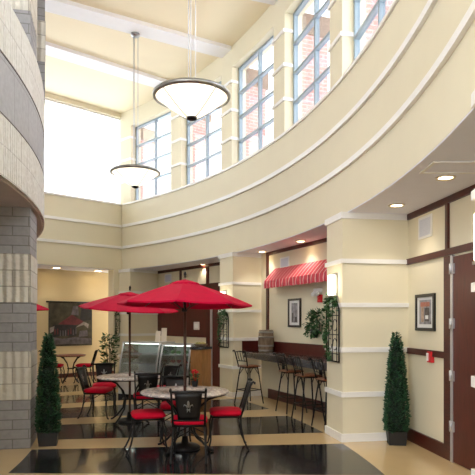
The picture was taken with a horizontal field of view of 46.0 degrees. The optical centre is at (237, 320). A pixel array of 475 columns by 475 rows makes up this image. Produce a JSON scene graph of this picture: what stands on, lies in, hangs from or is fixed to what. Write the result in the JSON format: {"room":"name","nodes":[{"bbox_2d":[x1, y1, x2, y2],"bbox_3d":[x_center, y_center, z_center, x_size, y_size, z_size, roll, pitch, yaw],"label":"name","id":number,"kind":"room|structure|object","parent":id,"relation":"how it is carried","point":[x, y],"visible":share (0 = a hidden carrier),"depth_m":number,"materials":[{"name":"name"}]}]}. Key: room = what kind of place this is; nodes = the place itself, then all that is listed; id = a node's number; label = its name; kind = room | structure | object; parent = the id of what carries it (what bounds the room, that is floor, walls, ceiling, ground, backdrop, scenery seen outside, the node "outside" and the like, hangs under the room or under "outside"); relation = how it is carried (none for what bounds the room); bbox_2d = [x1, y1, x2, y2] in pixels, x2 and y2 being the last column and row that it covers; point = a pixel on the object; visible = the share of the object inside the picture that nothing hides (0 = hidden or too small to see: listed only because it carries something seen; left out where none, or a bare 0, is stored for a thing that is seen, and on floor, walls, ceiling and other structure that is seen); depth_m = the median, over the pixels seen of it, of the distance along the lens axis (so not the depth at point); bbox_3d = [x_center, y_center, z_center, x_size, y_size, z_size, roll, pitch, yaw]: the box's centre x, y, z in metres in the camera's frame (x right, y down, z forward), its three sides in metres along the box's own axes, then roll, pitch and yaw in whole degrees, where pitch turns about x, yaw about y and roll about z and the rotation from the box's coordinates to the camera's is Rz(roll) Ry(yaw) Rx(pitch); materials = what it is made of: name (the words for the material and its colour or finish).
{"room":"eatery","nodes":[
{"label":"eatery","id":0,"kind":"room"},
{"bbox_2d":[0,206,36,449],"bbox_3d":[-3.699,0.090,7.375,1.935,3.120,0.706,0,0,-13],"label":"stone pillar","id":1,"kind":"structure","parent":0,"point":[18,225],"depth_m":7.23,"materials":[{"name":"stone"}]},
{"bbox_2d":[8,0,36,59],"bbox_3d":[-2.931,-3.840,7.557,0.356,4.380,0.706,0,0,-13],"label":"stone pillar","id":2,"kind":"structure","parent":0,"point":[25,11],"depth_m":7.25,"materials":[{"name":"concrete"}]},
{"bbox_2d":[37,0,45,108],"bbox_3d":[-3.380,-4.710,8.797,0.676,2.640,0.492,0,0,-21],"label":"stone pillar","id":3,"kind":"structure","parent":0,"point":[41,23],"depth_m":8.67,"materials":[{"name":"grey concrete"}]},
{"bbox_2d":[37,268,107,374],"bbox_3d":[-6.046,0.080,15.501,7.200,3.140,0.150,0,0,-42],"label":"wall","id":4,"kind":"structure","parent":0,"point":[52,284],"depth_m":16.50,"materials":[{"name":"beige paint"}]},
{"bbox_2d":[37,371,95,379],"bbox_3d":[-6.026,1.590,15.405,7.100,0.120,0.020,0,0,-42],"label":"baseboard","id":5,"kind":"structure","parent":4,"relation":"attached to","point":[69,374],"depth_m":16.42,"materials":[{"name":"brown wood"}]},
{"bbox_2d":[46,301,91,345],"bbox_3d":[-4.883,0.077,16.425,1.503,1.303,0.050,0,0,-42],"label":"painting","id":6,"kind":"object","parent":4,"relation":"attached to","point":[70,324],"visible":0.88,"depth_m":16.40,"materials":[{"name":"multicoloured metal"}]},
{"bbox_2d":[37,92,121,372],"bbox_3d":[-5.579,-2.190,14.471,6.500,7.680,0.300,0,0,-42],"label":"wall","id":7,"kind":"structure","parent":0,"point":[48,253],"depth_m":15.53,"materials":[{"name":"beige paint"}]},
{"bbox_2d":[37,238,121,248],"bbox_3d":[-5.577,-2.127,14.247,6.200,0.075,0.035,0,0,-42],"label":"trim","id":8,"kind":"structure","parent":7,"relation":"attached to","point":[38,239],"depth_m":15.34,"materials":[{"name":"white paint"}]},
{"bbox_2d":[44,98,119,203],"bbox_3d":[-5.667,-4.645,14.344,6.200,2.510,0.070,0,0,-42],"label":"window","id":9,"kind":"structure","parent":7,"relation":"in","point":[46,99],"depth_m":15.52,"materials":[{"name":"white paint"}]},
{"bbox_2d":[44,215,121,227],"bbox_3d":[-5.577,-2.748,14.247,6.200,0.075,0.035,0,0,-42],"label":"trim","id":10,"kind":"structure","parent":7,"relation":"attached to","point":[45,216],"depth_m":15.42,"materials":[{"name":"white paint"}]},
{"bbox_2d":[44,192,121,205],"bbox_3d":[-5.579,-3.373,14.248,6.200,0.045,0.030,0,0,-42],"label":"trim","id":11,"kind":"structure","parent":7,"relation":"attached to","point":[44,192],"depth_m":15.40,"materials":[{"name":"white paint"}]},
{"bbox_2d":[114,312,120,340],"bbox_3d":[-3.405,0.120,16.172,0.320,0.951,0.093,0,0,-42],"label":"trellis","id":12,"kind":"object","parent":7,"relation":"attached to","point":[115,315],"visible":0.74,"depth_m":16.13,"materials":[{"name":"black metal"}]},
{"bbox_2d":[119,136,135,183],"bbox_3d":[-3.170,-4.630,16.198,0.527,1.300,0.232,0,0,41],"label":"trim","id":13,"kind":"structure","parent":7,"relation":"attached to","point":[127,137],"depth_m":16.12,"materials":[{"name":"white paint"}]},
{"bbox_2d":[118,268,157,356],"bbox_3d":[-2.563,0.081,16.823,0.666,3.139,2.085,0,0,42],"label":"trim","id":14,"kind":"structure","parent":7,"relation":"attached to","point":[129,269],"depth_m":16.13,"materials":[{"name":"white paint"}]},
{"bbox_2d":[119,272,157,372],"bbox_3d":[-2.554,0.080,16.832,0.608,3.140,2.060,0,0,42],"label":"wall pillar","id":15,"kind":"structure","parent":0,"point":[138,281],"depth_m":16.16,"materials":[{"name":"beige paint"}]},
{"bbox_2d":[44,0,269,139],"bbox_3d":[-2.876,-6.090,7.148,9.976,0.120,23.625,0,0,-11],"label":"ceiling","id":16,"kind":"structure","parent":0,"point":[226,22],"depth_m":12.48,"materials":[{"name":"paint"}]},
{"bbox_2d":[46,41,166,87],"bbox_3d":[-4.019,-5.990,12.443,6.320,0.080,0.460,0,0,-39],"label":"trim","id":17,"kind":"structure","parent":16,"relation":"attached to","point":[53,50],"depth_m":13.04,"materials":[{"name":"paint"}]},
{"bbox_2d":[45,0,231,57],"bbox_3d":[-2.965,-5.990,10.913,6.320,0.080,0.460,0,0,-30],"label":"trim","id":18,"kind":"structure","parent":16,"relation":"attached to","point":[67,8],"depth_m":11.32,"materials":[{"name":"paint"}]},
{"bbox_2d":[110,32,160,188],"bbox_3d":[-2.117,-4.348,11.602,1.040,3.205,1.040,0,0,0],"label":"pendant lamp","id":19,"kind":"object","parent":18,"relation":"hanging from","point":[134,175],"visible":1,"depth_m":11.44,"materials":[{"name":"glass"}]},
{"bbox_2d":[252,0,277,4],"bbox_3d":[-2.173,-5.990,9.232,6.320,0.080,0.460,0,0,-21],"label":"ceiling beam","id":20,"kind":"structure","parent":16,"relation":"attached to","point":[271,2],"depth_m":10.43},
{"bbox_3d":[-1.662,-5.990,7.446,6.288,0.080,1.690,0,0,0],"label":"trim","id":21,"kind":"structure","parent":16,"relation":"attached to","visible":0},
{"bbox_2d":[152,0,229,120],"bbox_3d":[-0.613,-4.315,7.499,1.040,3.270,1.040,0,0,0],"label":"pendant lamp","id":22,"kind":"object","parent":21,"relation":"hanging from","point":[191,98],"visible":1,"depth_m":7.28,"materials":[{"name":"glass"}]},
{"bbox_2d":[158,265,219,362],"bbox_3d":[-1.190,0.080,15.178,0.120,3.140,5.300,0,0,-37],"label":"wall","id":23,"kind":"structure","parent":0,"point":[198,275],"depth_m":15.11,"materials":[{"name":"beige paint"}]},
{"bbox_2d":[165,274,171,282],"bbox_3d":[-2.002,-1.233,16.147,0.011,0.245,0.379,0,0,-37],"label":"air vent","id":24,"kind":"object","parent":23,"relation":"in","point":[168,277],"visible":1,"depth_m":16.12,"materials":[{"name":"white plastic"}]},
{"bbox_2d":[158,309,205,337],"bbox_3d":[-1.605,-0.210,15.614,0.020,1.280,2.669,0,0,-37],"label":"door","id":25,"kind":"structure","parent":23,"relation":"in","point":[174,322],"depth_m":15.45,"materials":[{"name":"brown wood"}]},
{"bbox_2d":[158,262,219,345],"bbox_3d":[-1.130,0.080,14.974,0.030,3.140,4.502,0,0,-37],"label":"trim","id":26,"kind":"structure","parent":23,"relation":"attached to","point":[209,285],"depth_m":14.52,"materials":[{"name":"brown wood"}]},
{"bbox_2d":[208,287,219,386],"bbox_3d":[-0.265,0.400,13.817,0.040,2.500,1.613,0,0,-37],"label":"door","id":27,"kind":"structure","parent":23,"relation":"in","point":[212,321],"depth_m":14.23,"materials":[{"name":"brown wood"}]},
{"bbox_2d":[0,375,470,474],"bbox_3d":[-1.652,1.709,7.434,14.703,0.121,28.379,0,0,0],"label":"floor","id":28,"kind":"structure","parent":0,"point":[90,444],"depth_m":7.13,"materials":[{"name":"tile"}]},
{"bbox_2d":[34,332,62,446],"bbox_3d":[-2.523,0.900,7.476,0.377,1.501,0.380,0,0,-13],"label":"topiary tree","id":29,"kind":"object","parent":28,"relation":"on","point":[49,402],"visible":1,"depth_m":7.39,"materials":[{"name":"green plant"}]},
{"bbox_2d":[39,350,65,383],"bbox_3d":[-4.919,1.207,14.894,0.634,0.888,0.435,0,0,-6],"label":"dining chair","id":30,"kind":"object","parent":28,"relation":"on","point":[60,365],"visible":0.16,"depth_m":14.74,"materials":[{"name":"black metal"}]},
{"bbox_2d":[56,354,85,382],"bbox_3d":[-4.470,1.276,15.000,0.800,0.751,0.800,0,0,-17],"label":"cafe table","id":31,"kind":"object","parent":28,"relation":"on","point":[57,355],"visible":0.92,"depth_m":14.89,"materials":[{"name":"brown tile"}]},
{"bbox_2d":[74,349,99,382],"bbox_3d":[-4.041,1.207,15.006,0.634,0.888,0.435,0,0,-6],"label":"dining chair","id":32,"kind":"object","parent":28,"relation":"on","point":[88,365],"visible":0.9,"depth_m":14.82,"materials":[{"name":"black metal"}]},
{"bbox_2d":[75,363,91,366],"bbox_3d":[-4.100,1.183,15.000,0.420,0.085,0.430,0,0,-6],"label":"seat cushion","id":33,"kind":"object","parent":32,"relation":"on","point":[80,364],"depth_m":14.82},
{"bbox_2d":[73,365,115,418],"bbox_3d":[-2.439,1.207,9.607,0.634,0.888,0.435,0,0,7],"label":"dining chair","id":34,"kind":"object","parent":28,"relation":"on","point":[81,372],"visible":1,"depth_m":9.52,"materials":[{"name":"fabric"}]},
{"bbox_2d":[84,386,112,392],"bbox_3d":[-2.380,1.183,9.600,0.420,0.085,0.430,0,0,7],"label":"seat cushion","id":35,"kind":"object","parent":34,"relation":"on","point":[97,389],"depth_m":9.45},
{"bbox_2d":[92,361,116,412],"bbox_3d":[-2.465,1.207,10.357,0.435,0.888,0.634,0,0,-14],"label":"dining chair","id":36,"kind":"object","parent":28,"relation":"on","point":[101,368],"visible":0.77,"depth_m":10.53,"materials":[{"name":"black metal"}]},
{"bbox_2d":[92,382,115,387],"bbox_3d":[-2.450,1.183,10.300,0.430,0.085,0.420,0,0,-14],"label":"seat cushion","id":37,"kind":"object","parent":36,"relation":"on","point":[106,384],"depth_m":10.15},
{"bbox_2d":[99,332,119,373],"bbox_3d":[-3.513,0.978,15.373,0.615,1.344,0.629,0,0,0],"label":"potted plant","id":38,"kind":"object","parent":28,"relation":"on","point":[111,343],"visible":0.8,"depth_m":15.33,"materials":[{"name":"green plant"}]},
{"bbox_2d":[78,286,177,423],"bbox_3d":[-1.786,0.533,9.216,1.498,2.235,1.493,0,0,-31],"label":"patio umbrella","id":39,"kind":"object","parent":28,"relation":"on","point":[110,304],"visible":0.75,"depth_m":8.89,"materials":[{"name":"red fabric"}]},
{"bbox_2d":[97,373,159,424],"bbox_3d":[-1.770,1.276,9.200,1.060,0.752,1.060,0,0,-17],"label":"cafe table","id":40,"kind":"object","parent":28,"relation":"on","point":[117,377],"visible":0.73,"depth_m":9.05,"materials":[{"name":"stone"}]},
{"bbox_2d":[118,341,174,397],"bbox_3d":[-1.976,1.050,12.229,0.984,1.200,0.752,0,0,25],"label":"display case","id":41,"kind":"object","parent":28,"relation":"on","point":[141,350],"visible":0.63,"depth_m":12.32,"materials":[{"name":"glass"}]},
{"bbox_2d":[123,361,155,364],"bbox_3d":[-1.956,0.922,12.271,0.924,0.015,0.560,0,0,25],"label":"shelf","id":42,"kind":"object","parent":41,"relation":"attached to","point":[124,362],"depth_m":12.27,"materials":[{"name":"metal"}]},
{"bbox_2d":[124,352,157,355],"bbox_3d":[-1.956,0.723,12.271,0.924,0.015,0.560,0,0,25],"label":"shelf","id":43,"kind":"object","parent":41,"relation":"attached to","point":[125,353],"depth_m":12.32,"materials":[{"name":"metal"}]},
{"bbox_2d":[161,328,166,341],"bbox_3d":[-1.597,0.301,12.152,0.120,0.297,0.070,0,0,8],"label":"menu card","id":44,"kind":"object","parent":41,"relation":"on","point":[163,330],"visible":1,"depth_m":12.15,"materials":[{"name":"paper"}]},
{"bbox_2d":[124,408,169,454],"bbox_3d":[-1.159,1.395,7.125,0.555,0.511,0.435,0,0,-14],"label":"stool","id":45,"kind":"object","parent":28,"relation":"on","point":[153,414],"visible":0.96,"depth_m":6.98,"materials":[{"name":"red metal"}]},
{"bbox_2d":[131,408,165,418],"bbox_3d":[-1.140,1.183,7.130,0.420,0.085,0.430,0,0,-14],"label":"seat cushion","id":46,"kind":"object","parent":45,"relation":"on","point":[153,413],"depth_m":6.97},
{"bbox_2d":[133,371,161,420],"bbox_3d":[-1.428,1.207,8.862,0.435,0.888,0.634,0,0,-12],"label":"dining chair","id":47,"kind":"object","parent":28,"relation":"on","point":[145,380],"visible":0.76,"depth_m":8.64,"materials":[{"name":"black metal"}]},
{"bbox_2d":[133,392,153,398],"bbox_3d":[-1.440,1.183,8.920,0.430,0.085,0.420,0,0,-12],"label":"seat cushion","id":48,"kind":"object","parent":47,"relation":"on","point":[136,395],"depth_m":8.71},
{"bbox_2d":[142,363,181,408],"bbox_3d":[-1.345,1.207,9.867,0.435,0.888,0.634,0,0,37],"label":"dining chair","id":49,"kind":"object","parent":28,"relation":"on","point":[168,369],"visible":0.33,"depth_m":10.07,"materials":[{"name":"black metal"}]},
{"bbox_2d":[159,373,190,441],"bbox_3d":[-0.876,1.207,7.939,0.435,0.888,0.634,0,0,-6],"label":"dining chair","id":50,"kind":"object","parent":28,"relation":"on","point":[170,380],"visible":0.33,"depth_m":8.16,"materials":[{"name":"black metal"}]},
{"bbox_2d":[160,401,175,408],"bbox_3d":[-0.870,1.183,7.880,0.430,0.085,0.420,0,0,-6],"label":"seat cushion","id":51,"kind":"object","parent":50,"relation":"on","point":[164,405],"depth_m":7.69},
{"bbox_2d":[158,343,195,399],"bbox_3d":[-1.174,1.065,11.853,0.727,1.170,0.752,0,0,25],"label":"display case","id":52,"kind":"object","parent":28,"relation":"on","point":[165,357],"visible":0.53,"depth_m":11.87,"materials":[{"name":"glass"}]},
{"bbox_2d":[117,272,251,451],"bbox_3d":[-0.686,0.502,7.242,1.617,2.295,1.617,0,0,23],"label":"patio umbrella","id":53,"kind":"object","parent":28,"relation":"on","point":[184,294],"visible":1,"depth_m":7.03,"materials":[{"name":"red fabric"}]},
{"bbox_2d":[140,386,228,454],"bbox_3d":[-0.680,1.276,7.250,1.140,0.752,1.140,0,0,-17],"label":"cafe table","id":54,"kind":"object","parent":28,"relation":"on","point":[163,393],"visible":0.62,"depth_m":7.15,"materials":[{"name":"stone"}]},
{"bbox_2d":[189,369,199,386],"bbox_3d":[-0.584,0.782,7.684,0.170,0.237,0.179,0,0,0],"label":"flower pot","id":55,"kind":"object","parent":54,"relation":"on","point":[195,381],"visible":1,"depth_m":7.65,"materials":[{"name":"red plant"}]},
{"bbox_2d":[169,388,207,464],"bbox_3d":[-0.573,1.207,6.661,0.435,0.888,0.634,0,0,-2],"label":"dining chair","id":56,"kind":"object","parent":28,"relation":"on","point":[188,403],"visible":1,"depth_m":6.46,"materials":[{"name":"black metal"}]},
{"bbox_2d":[171,414,207,424],"bbox_3d":[-0.575,1.183,6.720,0.430,0.085,0.420,0,0,-2],"label":"seat cushion","id":57,"kind":"object","parent":56,"relation":"on","point":[200,420],"depth_m":6.51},
{"bbox_2d":[190,346,211,402],"bbox_3d":[-0.747,1.090,11.510,0.279,1.120,0.450,0,0,25],"label":"cabinet","id":58,"kind":"object","parent":28,"relation":"on","point":[200,356],"depth_m":11.36,"materials":[{"name":"brown wood"}]},
{"bbox_2d":[190,346,211,349],"bbox_3d":[-0.747,0.555,11.510,0.279,0.050,0.450,0,0,25],"label":"countertop","id":59,"kind":"structure","parent":58,"relation":"on","point":[207,347],"depth_m":11.33,"materials":[{"name":"stone"}]},
{"bbox_2d":[207,378,255,450],"bbox_3d":[-0.096,1.207,7.325,0.634,0.888,0.435,0,0,-5],"label":"dining chair","id":60,"kind":"object","parent":28,"relation":"on","point":[222,411],"visible":1,"depth_m":7.14,"materials":[{"name":"fabric"}]},
{"bbox_2d":[209,406,241,415],"bbox_3d":[-0.155,1.183,7.320,0.420,0.085,0.430,0,0,-5],"label":"seat cushion","id":61,"kind":"object","parent":60,"relation":"on","point":[222,410],"depth_m":7.15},
{"bbox_2d":[232,350,263,404],"bbox_3d":[0.203,1.108,11.179,0.501,1.077,0.435,0,0,-38],"label":"bar stool","id":62,"kind":"object","parent":28,"relation":"on","point":[247,365],"visible":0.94,"depth_m":11.16,"materials":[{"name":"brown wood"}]},
{"bbox_2d":[273,352,307,413],"bbox_3d":[0.939,1.108,10.106,0.501,1.077,0.435,0,0,-24],"label":"bar stool","id":63,"kind":"object","parent":28,"relation":"on","point":[289,371],"visible":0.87,"depth_m":10.03,"materials":[{"name":"black metal"}]},
{"bbox_2d":[288,355,324,422],"bbox_3d":[1.137,1.108,9.289,0.501,1.077,0.435,0,0,-18],"label":"bar stool","id":64,"kind":"object","parent":28,"relation":"on","point":[302,375],"visible":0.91,"depth_m":9.21,"materials":[{"name":"black metal"}]},
{"bbox_2d":[308,357,326,429],"bbox_3d":[1.398,1.108,8.668,0.501,1.077,0.435,0,0,-21],"label":"bar stool","id":65,"kind":"object","parent":28,"relation":"on","point":[320,379],"visible":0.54,"depth_m":8.63,"materials":[{"name":"black metal"}]},
{"bbox_2d":[382,332,411,445],"bbox_3d":[2.131,0.889,7.522,0.391,1.523,0.386,0,0,-6],"label":"topiary tree","id":66,"kind":"object","parent":28,"relation":"on","point":[395,412],"visible":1,"depth_m":7.44,"materials":[{"name":"green plant"}]},
{"bbox_2d":[0,0,474,268],"bbox_3d":[-2.449,-3.760,6.064,8.927,4.540,21.041,0,0,-5],"label":"wall","id":67,"kind":"structure","parent":0,"point":[446,101],"depth_m":8.04,"materials":[{"name":"beige paint"}]},
{"bbox_2d":[135,112,170,199],"bbox_3d":[-2.244,-4.480,15.437,0.085,2.180,1.910,0,0,-44],"label":"window","id":68,"kind":"structure","parent":67,"relation":"in","point":[153,137],"depth_m":15.42,"materials":[{"name":"glass"}]},
{"bbox_2d":[169,114,186,168],"bbox_3d":[-1.521,-4.630,14.481,0.232,1.300,0.527,0,0,-39],"label":"trim","id":69,"kind":"structure","parent":67,"relation":"attached to","point":[177,115],"depth_m":14.35,"materials":[{"name":"white paint"}]},
{"bbox_2d":[187,81,220,184],"bbox_3d":[-0.730,-4.480,13.580,0.085,2.180,1.910,0,0,-35],"label":"window","id":70,"kind":"structure","parent":67,"relation":"in","point":[203,134],"depth_m":13.70,"materials":[{"name":"glass"}]},
{"bbox_2d":[220,79,238,144],"bbox_3d":[-0.171,-4.630,12.520,0.232,1.300,0.527,0,0,-30],"label":"trim","id":71,"kind":"structure","parent":67,"relation":"attached to","point":[231,80],"depth_m":12.33,"materials":[{"name":"white paint"}]},
{"bbox_2d":[238,35,273,160],"bbox_3d":[0.465,-4.480,11.503,0.085,2.180,1.910,0,0,-25],"label":"window","id":72,"kind":"structure","parent":67,"relation":"in","point":[256,81],"depth_m":11.62,"materials":[{"name":"glass"}]},
{"bbox_2d":[123,0,398,204],"bbox_3d":[-0.253,-3.373,6.184,4.569,0.045,20.967,0,0,-4],"label":"trim","id":73,"kind":"structure","parent":67,"relation":"on","point":[389,11],"depth_m":8.87,"materials":[{"name":"white paint"}]},
{"bbox_2d":[122,0,437,226],"bbox_3d":[-0.436,-2.748,6.170,4.216,0.075,20.462,0,0,-4],"label":"trim","id":74,"kind":"structure","parent":67,"relation":"attached to","point":[430,4],"depth_m":7.62,"materials":[{"name":"white paint"}]},
{"bbox_2d":[272,28,292,109],"bbox_3d":[0.845,-4.630,10.366,0.232,1.300,0.527,0,0,-21],"label":"trim","id":75,"kind":"structure","parent":67,"relation":"attached to","point":[283,30],"depth_m":10.16,"materials":[{"name":"white paint"}]},
{"bbox_2d":[122,0,474,248],"bbox_3d":[-0.436,-2.127,6.170,4.216,0.075,20.462,0,0,-4],"label":"trim","id":76,"kind":"structure","parent":67,"relation":"attached to","point":[469,16],"depth_m":6.21,"materials":[{"name":"white paint"}]},
{"bbox_2d":[293,0,329,123],"bbox_3d":[1.308,-4.480,9.261,0.085,2.180,1.910,0,0,-16],"label":"window","id":77,"kind":"structure","parent":67,"relation":"in","point":[311,19],"depth_m":9.51,"materials":[{"name":"glass"}]},
{"bbox_2d":[327,0,353,52],"bbox_3d":[1.499,-4.630,8.077,0.232,1.300,0.527,0,0,-11],"label":"trim","id":78,"kind":"structure","parent":67,"relation":"attached to","point":[341,33],"depth_m":8.00,"materials":[{"name":"white paint"}]},
{"bbox_2d":[353,0,392,59],"bbox_3d":[1.777,-4.480,6.911,0.085,2.180,1.910,0,0,-7],"label":"window","id":79,"kind":"structure","parent":67,"relation":"in","point":[368,14],"depth_m":7.46,"materials":[{"name":"glass"}]},
{"bbox_2d":[0,108,474,272],"bbox_3d":[-1.967,-1.560,6.080,12.463,0.180,24.154,0,0,-5],"label":"ceiling","id":80,"kind":"structure","parent":0,"point":[415,190],"depth_m":6.49,"materials":[{"name":"paint"}]},
{"bbox_2d":[388,203,404,207],"bbox_3d":[2.030,-1.470,7.140,0.210,0.013,0.210,0,0,0],"label":"recessed light","id":81,"kind":"object","parent":80,"relation":"in","point":[397,205],"visible":1,"depth_m":7.14,"materials":[{"name":"white"}]},
{"bbox_2d":[435,175,455,180],"bbox_3d":[2.140,-1.470,5.760,0.210,0.013,0.210,0,0,0],"label":"recessed light","id":82,"kind":"object","parent":80,"relation":"in","point":[442,177],"visible":1,"depth_m":5.75,"materials":[{"name":"white"}]},
{"bbox_2d":[419,161,474,173],"bbox_3d":[2.150,-1.472,5.380,0.680,0.011,0.400,0,0,0],"label":"access panel","id":83,"kind":"object","parent":80,"relation":"attached to","point":[436,167],"visible":1,"depth_m":5.38,"materials":[{"name":"white paint"}]},
{"bbox_2d":[220,256,260,391],"bbox_3d":[0.648,0.080,12.865,2.060,3.140,0.695,0,0,-29],"label":"wall pillar","id":84,"kind":"structure","parent":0,"point":[233,268],"depth_m":12.27,"materials":[{"name":"beige paint"}]},
{"bbox_2d":[216,309,228,347],"bbox_3d":[-0.349,0.141,12.407,0.097,0.892,0.534,0,0,-30],"label":"trellis","id":85,"kind":"object","parent":84,"relation":"attached to","point":[224,313],"visible":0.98,"depth_m":12.40,"materials":[{"name":"metal"}]},
{"bbox_2d":[218,252,260,397],"bbox_3d":[0.637,0.081,12.859,2.084,3.139,0.753,0,0,-30],"label":"trim","id":86,"kind":"structure","parent":84,"relation":"attached to","point":[253,393],"depth_m":12.23,"materials":[{"name":"white paint"}]},
{"bbox_2d":[261,242,326,401],"bbox_3d":[1.519,0.080,10.298,0.120,3.140,4.600,0,0,-24],"label":"wall","id":87,"kind":"structure","parent":0,"point":[278,296],"depth_m":11.22,"materials":[{"name":"beige paint"}]},
{"bbox_2d":[242,341,326,376],"bbox_3d":[1.042,0.740,10.275,0.763,0.620,4.202,0,0,-24],"label":"bar counter","id":88,"kind":"object","parent":87,"relation":"attached to","point":[304,351],"depth_m":10.72,"materials":[{"name":"wood"}]},
{"bbox_2d":[258,330,273,351],"bbox_3d":[0.597,0.420,11.704,0.336,0.460,0.336,0,0,0],"label":"barrel","id":89,"kind":"object","parent":88,"relation":"on","point":[265,337],"visible":1,"depth_m":11.56,"materials":[{"name":"brown wood"}]},
{"bbox_2d":[243,351,326,365],"bbox_3d":[1.038,0.675,10.273,0.755,0.050,4.202,0,0,-24],"label":"countertop","id":90,"kind":"structure","parent":88,"relation":"on","point":[304,358],"depth_m":10.25,"materials":[{"name":"stone"}]},
{"bbox_2d":[280,256,288,267],"bbox_3d":[0.959,-1.190,11.391,0.011,0.224,0.378,0,0,-24],"label":"air vent","id":91,"kind":"object","parent":87,"relation":"in","point":[284,261],"visible":1,"depth_m":11.39,"materials":[{"name":"white plastic"}]},
{"bbox_2d":[288,298,300,326],"bbox_3d":[1.119,-0.161,11.009,0.029,0.562,0.490,0,0,-24],"label":"framed picture","id":92,"kind":"object","parent":87,"relation":"attached to","point":[294,305],"visible":1,"depth_m":11.01},
{"bbox_2d":[291,303,297,322],"bbox_3d":[1.119,-0.161,11.009,0.003,0.382,0.235,0,0,-24],"label":"print","id":93,"kind":"object","parent":92,"relation":"attached to","point":[294,306],"depth_m":11.01},
{"bbox_2d":[264,259,326,288],"bbox_3d":[1.383,-0.885,10.106,0.280,0.430,3.562,0,0,-24],"label":"awning","id":94,"kind":"object","parent":87,"relation":"attached to","point":[315,271],"visible":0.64,"depth_m":10.53,"materials":[{"name":"fabric"}]},
{"bbox_2d":[266,238,326,413],"bbox_3d":[1.487,0.080,10.185,0.030,3.140,4.220,0,0,-24],"label":"trim","id":95,"kind":"structure","parent":87,"relation":"attached to","point":[272,394],"depth_m":11.35,"materials":[{"name":"brown wood"}]},
{"bbox_2d":[273,341,325,357],"bbox_3d":[1.376,0.540,10.423,0.031,0.220,4.194,0,0,-24],"label":"backsplash","id":96,"kind":"structure","parent":87,"relation":"attached to","point":[316,350],"depth_m":10.76,"materials":[{"name":"brown wood"}]},
{"bbox_2d":[302,308,324,338],"bbox_3d":[1.378,0.042,10.109,0.276,0.604,0.554,0,0,-24],"label":"hanging plant","id":97,"kind":"object","parent":87,"relation":"attached to","point":[312,327],"visible":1,"depth_m":10.07,"materials":[{"name":"green plant"}]},
{"bbox_2d":[310,329,319,337],"bbox_3d":[1.401,0.225,10.146,0.185,0.150,0.190,0,0,-24],"label":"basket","id":98,"kind":"object","parent":97,"relation":"on","point":[313,334],"depth_m":10.08,"materials":[{"name":"green metal"}]},
{"bbox_2d":[311,288,321,296],"bbox_3d":[1.433,-0.521,10.197,0.118,0.146,0.240,0,0,-24],"label":"emergency light","id":99,"kind":"object","parent":87,"relation":"attached to","point":[316,291],"visible":1,"depth_m":10.15,"materials":[{"name":"white plastic"}]},
{"bbox_2d":[327,218,407,433],"bbox_3d":[2.386,0.080,8.140,2.060,3.140,0.704,0,0,-11],"label":"wall pillar","id":100,"kind":"structure","parent":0,"point":[346,238],"depth_m":7.72,"materials":[{"name":"beige paint"}]},
{"bbox_2d":[321,293,339,362],"bbox_3d":[1.306,0.081,7.965,0.104,1.000,0.592,0,0,-11],"label":"trellis","id":101,"kind":"object","parent":100,"relation":"attached to","point":[329,300],"visible":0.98,"depth_m":7.95,"materials":[{"name":"metal"}]},
{"bbox_2d":[327,273,336,296],"bbox_3d":[1.334,-0.500,7.894,0.099,0.340,0.160,0,0,-11],"label":"wall sconce","id":102,"kind":"object","parent":100,"relation":"attached to","point":[332,279],"visible":0.97,"depth_m":7.83,"materials":[{"name":"glass"}]},
{"bbox_2d":[325,211,408,441],"bbox_3d":[2.374,0.081,8.137,2.084,3.139,0.762,0,0,-11],"label":"trim","id":103,"kind":"structure","parent":100,"relation":"attached to","point":[354,437],"depth_m":7.69,"materials":[{"name":"white paint"}]},
{"bbox_2d":[408,194,474,442],"bbox_3d":[2.670,0.080,5.932,0.120,3.140,4.800,0,0,-7],"label":"wall","id":104,"kind":"structure","parent":0,"point":[425,379],"depth_m":7.14,"materials":[{"name":"beige paint"}]},
{"bbox_2d":[418,213,431,239],"bbox_3d":[2.437,-1.221,7.276,0.012,0.286,0.385,0,0,-7],"label":"air vent","id":105,"kind":"object","parent":104,"relation":"in","point":[424,223],"visible":1,"depth_m":7.26,"materials":[{"name":"white plastic"}]},
{"bbox_2d":[415,293,435,330],"bbox_3d":[2.430,-0.111,7.258,0.029,0.477,0.539,0,0,-7],"label":"framed picture","id":106,"kind":"object","parent":104,"relation":"attached to","point":[425,304],"visible":1,"depth_m":7.24,"materials":[{"name":"wood"}]},
{"bbox_2d":[419,299,430,323],"bbox_3d":[2.430,-0.116,7.253,0.004,0.315,0.334,0,0,-7],"label":"print","id":107,"kind":"object","parent":106,"relation":"attached to","point":[424,304],"depth_m":7.26,"materials":[{"name":"paper"}]},
{"bbox_2d":[426,351,433,362],"bbox_3d":[2.437,0.456,7.087,0.057,0.140,0.120,0,0,-7],"label":"fire alarm","id":108,"kind":"object","parent":104,"relation":"attached to","point":[429,358],"visible":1,"depth_m":7.07,"materials":[{"name":"red plastic"}]},
{"bbox_2d":[406,184,474,460],"bbox_3d":[2.612,0.080,5.784,0.030,3.140,4.320,0,0,-7],"label":"trim","id":109,"kind":"structure","parent":104,"relation":"attached to","point":[441,449],"depth_m":6.69,"materials":[{"name":"brown wood"}]},
{"bbox_2d":[449,252,474,469],"bbox_3d":[2.562,0.440,6.055,0.064,2.420,1.060,0,0,-7],"label":"door","id":110,"kind":"structure","parent":104,"relation":"in","point":[461,269],"depth_m":6.33,"materials":[{"name":"brown wood"}]},
{"bbox_3d":[2.535,0.080,3.143,2.141,3.140,1.023,0,0,0],"label":"wall pillar","id":111,"kind":"structure","parent":0,"visible":0},
{"bbox_2d":[471,90,474,474],"bbox_3d":[2.519,0.081,3.170,2.084,3.139,0.869,0,0,7],"label":"trim","id":112,"kind":"structure","parent":111,"relation":"attached to","point":[473,92],"depth_m":3.65,"materials":[{"name":"white paint"}]},
{"bbox_2d":[472,214,474,264],"bbox_3d":[1.463,-0.500,3.323,0.099,0.340,0.160,0,0,8],"label":"wall sconce","id":113,"kind":"object","parent":111,"relation":"attached to","point":[473,262],"visible":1,"depth_m":3.35,"materials":[{"name":"glass"}]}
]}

